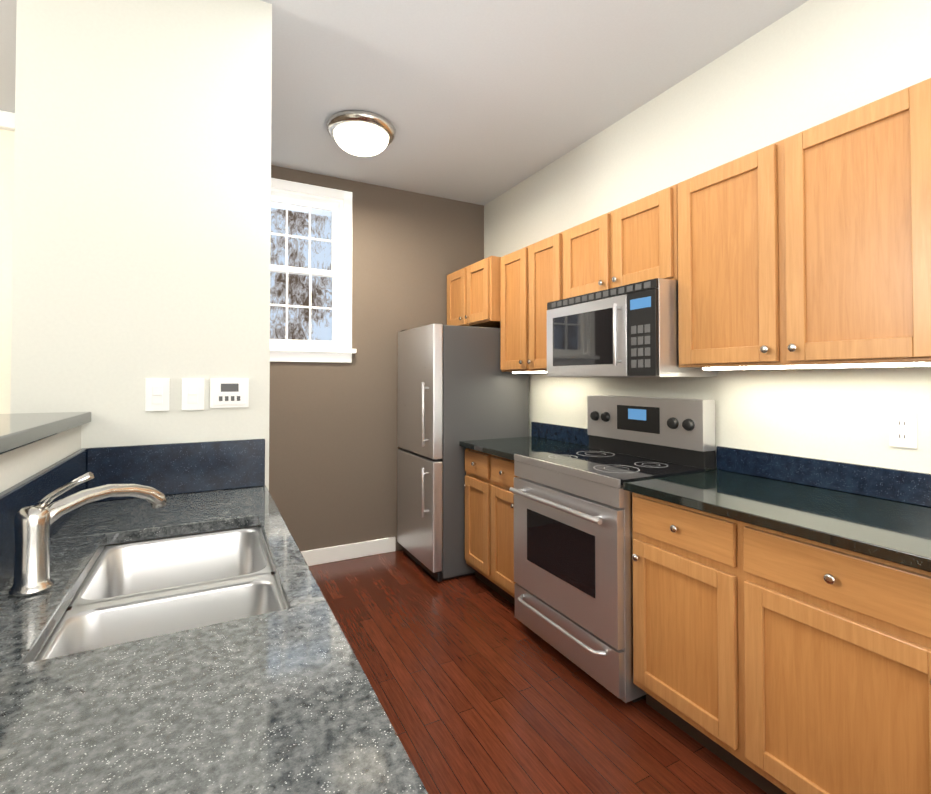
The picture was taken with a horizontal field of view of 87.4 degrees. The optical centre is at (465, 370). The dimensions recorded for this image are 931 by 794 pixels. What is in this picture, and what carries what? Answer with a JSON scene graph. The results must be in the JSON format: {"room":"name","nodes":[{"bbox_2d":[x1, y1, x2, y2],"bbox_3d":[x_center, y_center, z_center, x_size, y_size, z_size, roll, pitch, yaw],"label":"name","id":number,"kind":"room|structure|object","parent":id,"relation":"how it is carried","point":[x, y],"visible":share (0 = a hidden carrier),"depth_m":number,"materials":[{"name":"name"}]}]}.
{"room":"kitchen","nodes":[
{"label":"kitchen","id":0,"kind":"room"},
{"bbox_2d":[0,425,80,492],"bbox_3d":[-0.513,0.733,-0.042,0.180,1.175,3.650,1,-1,-28],"label":"wall","id":1,"kind":"structure","parent":0,"point":[19,464],"depth_m":1.20,"materials":[{"name":"beige paint"}]},
{"bbox_2d":[0,412,90,453],"bbox_3d":[-0.618,0.126,-0.060,0.448,0.035,3.598,1,-1,-28],"label":"bar","id":2,"kind":"object","parent":1,"relation":"on","point":[17,430],"visible":1,"depth_m":1.23,"materials":[{"name":"stone"}]},
{"bbox_2d":[10,0,271,490],"bbox_3d":[-1.130,-0.049,1.776,0.765,2.800,0.120,1,-1,-28],"label":"wall","id":3,"kind":"structure","parent":0,"point":[142,205],"depth_m":1.71,"materials":[{"name":"beige paint"}]},
{"bbox_2d":[145,378,169,410],"bbox_3d":[-1.088,0.085,1.721,0.072,0.116,0.011,1,-1,-28],"label":"light switch","id":4,"kind":"object","parent":3,"relation":"attached to","point":[156,394],"visible":1,"depth_m":1.72,"materials":[{"name":"white plastic"}]},
{"bbox_2d":[181,378,203,409],"bbox_3d":[-0.991,0.086,1.772,0.072,0.116,0.011,1,-1,-28],"label":"light switch","id":5,"kind":"object","parent":3,"relation":"attached to","point":[192,393],"visible":1,"depth_m":1.77,"materials":[{"name":"white plastic"}]},
{"bbox_2d":[210,378,248,407],"bbox_3d":[-0.885,0.084,1.828,0.130,0.110,0.012,1,-1,-28],"label":"thermostat","id":6,"kind":"object","parent":3,"relation":"attached to","point":[229,392],"visible":1,"depth_m":1.82,"materials":[{"name":"white plastic"}]},
{"bbox_2d":[0,129,483,550],"bbox_3d":[-2.830,-0.035,2.651,6.970,2.800,0.150,1,-1,-28],"label":"wall","id":7,"kind":"structure","parent":0,"point":[333,440],"depth_m":3.64,"materials":[{"name":"brown paint"}]},
{"bbox_2d":[0,110,14,130],"bbox_3d":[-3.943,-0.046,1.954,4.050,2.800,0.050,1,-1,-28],"label":"crown molding","id":8,"kind":"structure","parent":7,"relation":"attached to","point":[7,120],"depth_m":2.69,"materials":[{"name":"white"}]},
{"bbox_2d":[270,178,355,362],"bbox_3d":[-1.258,-0.694,3.445,0.940,1.265,0.185,1,-1,-28],"label":"window","id":9,"kind":"structure","parent":7,"relation":"in","point":[338,348],"depth_m":3.56,"materials":[{"name":"white wood"}]},
{"bbox_2d":[301,537,395,565],"bbox_3d":[-0.921,1.326,3.538,0.865,0.110,0.015,1,-1,-28],"label":"baseboard","id":10,"kind":"structure","parent":7,"relation":"attached to","point":[344,552],"depth_m":3.57,"materials":[{"name":"white wood"}]},
{"bbox_2d":[0,0,808,216],"bbox_3d":[-2.061,-1.508,1.244,7.000,0.100,7.600,1,-1,-28],"label":"ceiling","id":11,"kind":"structure","parent":0,"point":[481,102],"depth_m":2.36,"materials":[{"name":"white paint"}]},
{"bbox_2d":[326,110,395,156],"bbox_3d":[-0.613,-1.358,2.872,0.400,0.146,0.400,1,-1,-28],"label":"ceiling light","id":12,"kind":"object","parent":11,"relation":"attached to","point":[362,133],"visible":1,"depth_m":2.76,"materials":[{"name":"white glass"}]},
{"bbox_2d":[308,549,766,793],"bbox_3d":[-2.061,1.371,1.196,7.000,0.060,7.600,1,-1,-28],"label":"floor","id":13,"kind":"structure","parent":0,"point":[478,687],"depth_m":1.98,"materials":[{"name":"brown wood"}]},
{"bbox_2d":[0,439,427,793],"bbox_3d":[-0.259,0.781,0.287,0.572,1.090,3.298,1,-1,-28],"label":"countertop","id":14,"kind":"structure","parent":13,"relation":"on","point":[286,701],"depth_m":0.67,"materials":[{"name":"stone"}]},
{"bbox_2d":[8,472,167,597],"bbox_3d":[-0.798,0.316,1.057,0.248,0.224,0.217,1,-1,-28],"label":"faucet","id":15,"kind":"object","parent":14,"relation":"on","point":[33,523],"visible":1,"depth_m":0.95,"materials":[{"name":"silver metal"}]},
{"bbox_2d":[35,526,284,660],"bbox_3d":[-0.634,0.574,1.083,0.382,0.222,0.682,1,-1,-28],"label":"sink","id":16,"kind":"object","parent":14,"relation":"in","point":[133,591],"visible":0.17,"depth_m":1.06,"materials":[{"name":"silver metal"}]},
{"bbox_2d":[397,324,528,581],"bbox_3d":[-0.057,0.534,3.598,0.812,1.695,0.676,1,-1,-28],"label":"fridge","id":17,"kind":"object","parent":13,"relation":"on","point":[456,384],"visible":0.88,"depth_m":3.27,"materials":[{"name":"silver metal"}]},
{"bbox_2d":[459,422,597,605],"bbox_3d":[0.380,0.865,3.050,0.598,1.015,0.674,1,-1,-28],"label":"base cabinet","id":18,"kind":"object","parent":13,"relation":"on","point":[489,514],"visible":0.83,"depth_m":2.96,"materials":[{"name":"brown wood"}]},
{"bbox_2d":[509,395,715,702],"bbox_3d":[0.671,0.749,2.393,0.660,1.225,0.756,1,-1,-28],"label":"range","id":19,"kind":"object","parent":13,"relation":"on","point":[573,560],"visible":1,"depth_m":2.23,"materials":[{"name":"silver metal"}]},
{"bbox_2d":[626,490,710,750],"bbox_3d":[1.029,0.913,1.846,0.568,0.878,0.532,1,-1,-28],"label":"base cabinet","id":20,"kind":"object","parent":13,"relation":"on","point":[671,557],"depth_m":1.78,"materials":[{"name":"brown wood"}]},
{"bbox_2d":[711,514,918,793],"bbox_3d":[1.243,0.906,1.439,0.568,0.878,0.683,1,-1,-28],"label":"base cabinet","id":21,"kind":"object","parent":13,"relation":"on","point":[781,623],"depth_m":1.37,"materials":[{"name":"brown wood"}]},
{"bbox_2d":[623,470,930,573],"bbox_3d":[1.345,0.447,1.220,0.598,0.032,1.948,1,-1,-28],"label":"countertop","id":22,"kind":"structure","parent":21,"relation":"on","point":[895,530],"depth_m":1.53,"materials":[{"name":"black stone"}]},
{"bbox_2d":[915,570,930,793],"bbox_3d":[1.479,0.898,0.990,0.568,0.878,0.628,1,-1,-28],"label":"base cabinet","id":23,"kind":"object","parent":13,"relation":"on","point":[922,581],"depth_m":1.15,"materials":[{"name":"brown wood"}]},
{"bbox_2d":[484,0,930,473],"bbox_3d":[1.433,-0.048,1.869,0.150,2.800,5.500,1,-1,-28],"label":"wall","id":24,"kind":"structure","parent":0,"point":[807,65],"depth_m":2.06,"materials":[{"name":"beige paint"}]},
{"bbox_2d":[447,256,498,327],"bbox_3d":[0.162,-0.561,3.735,0.368,0.450,0.690,1,-1,-28],"label":"upper cabinet","id":25,"kind":"object","parent":24,"relation":"attached to","point":[472,290],"depth_m":3.55,"materials":[{"name":"brown wood"}]},
{"bbox_2d":[495,233,558,373],"bbox_3d":[0.516,-0.396,3.144,0.288,0.800,0.676,1,-1,-28],"label":"upper cabinet","id":26,"kind":"object","parent":24,"relation":"attached to","point":[529,275],"depth_m":3.10,"materials":[{"name":"brown wood"}]},
{"bbox_2d":[559,188,670,299],"bbox_3d":[0.851,-0.598,2.510,0.288,0.418,0.760,1,-1,-28],"label":"upper cabinet","id":27,"kind":"object","parent":24,"relation":"attached to","point":[627,244],"depth_m":2.40,"materials":[{"name":"brown wood"}]},
{"bbox_2d":[547,278,716,376],"bbox_3d":[0.784,-0.177,2.467,0.442,0.418,0.754,1,-1,-28],"label":"microwave","id":28,"kind":"object","parent":27,"relation":"attached to","point":[629,330],"visible":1,"depth_m":2.22,"materials":[{"name":"silver metal"}]},
{"bbox_2d":[667,78,930,369],"bbox_3d":[1.233,-0.419,1.780,0.288,0.800,0.878,1,-1,-28],"label":"upper cabinet","id":29,"kind":"object","parent":24,"relation":"attached to","point":[808,248],"depth_m":1.62,"materials":[{"name":"brown wood"}]},
{"bbox_2d":[889,412,916,448],"bbox_3d":[1.464,0.198,1.632,0.008,0.116,0.072,1,-1,-28],"label":"electrical outlet","id":30,"kind":"object","parent":24,"relation":"attached to","point":[902,429],"visible":1,"depth_m":1.63,"materials":[{"name":"white plastic"}]},
{"label":"outside","id":31,"kind":"structure","parent":0,"visible":0},
{"bbox_2d":[270,208,331,340],"bbox_3d":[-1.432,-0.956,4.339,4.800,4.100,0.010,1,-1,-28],"label":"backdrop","id":32,"kind":"structure","parent":31,"point":[298,294],"depth_m":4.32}
]}

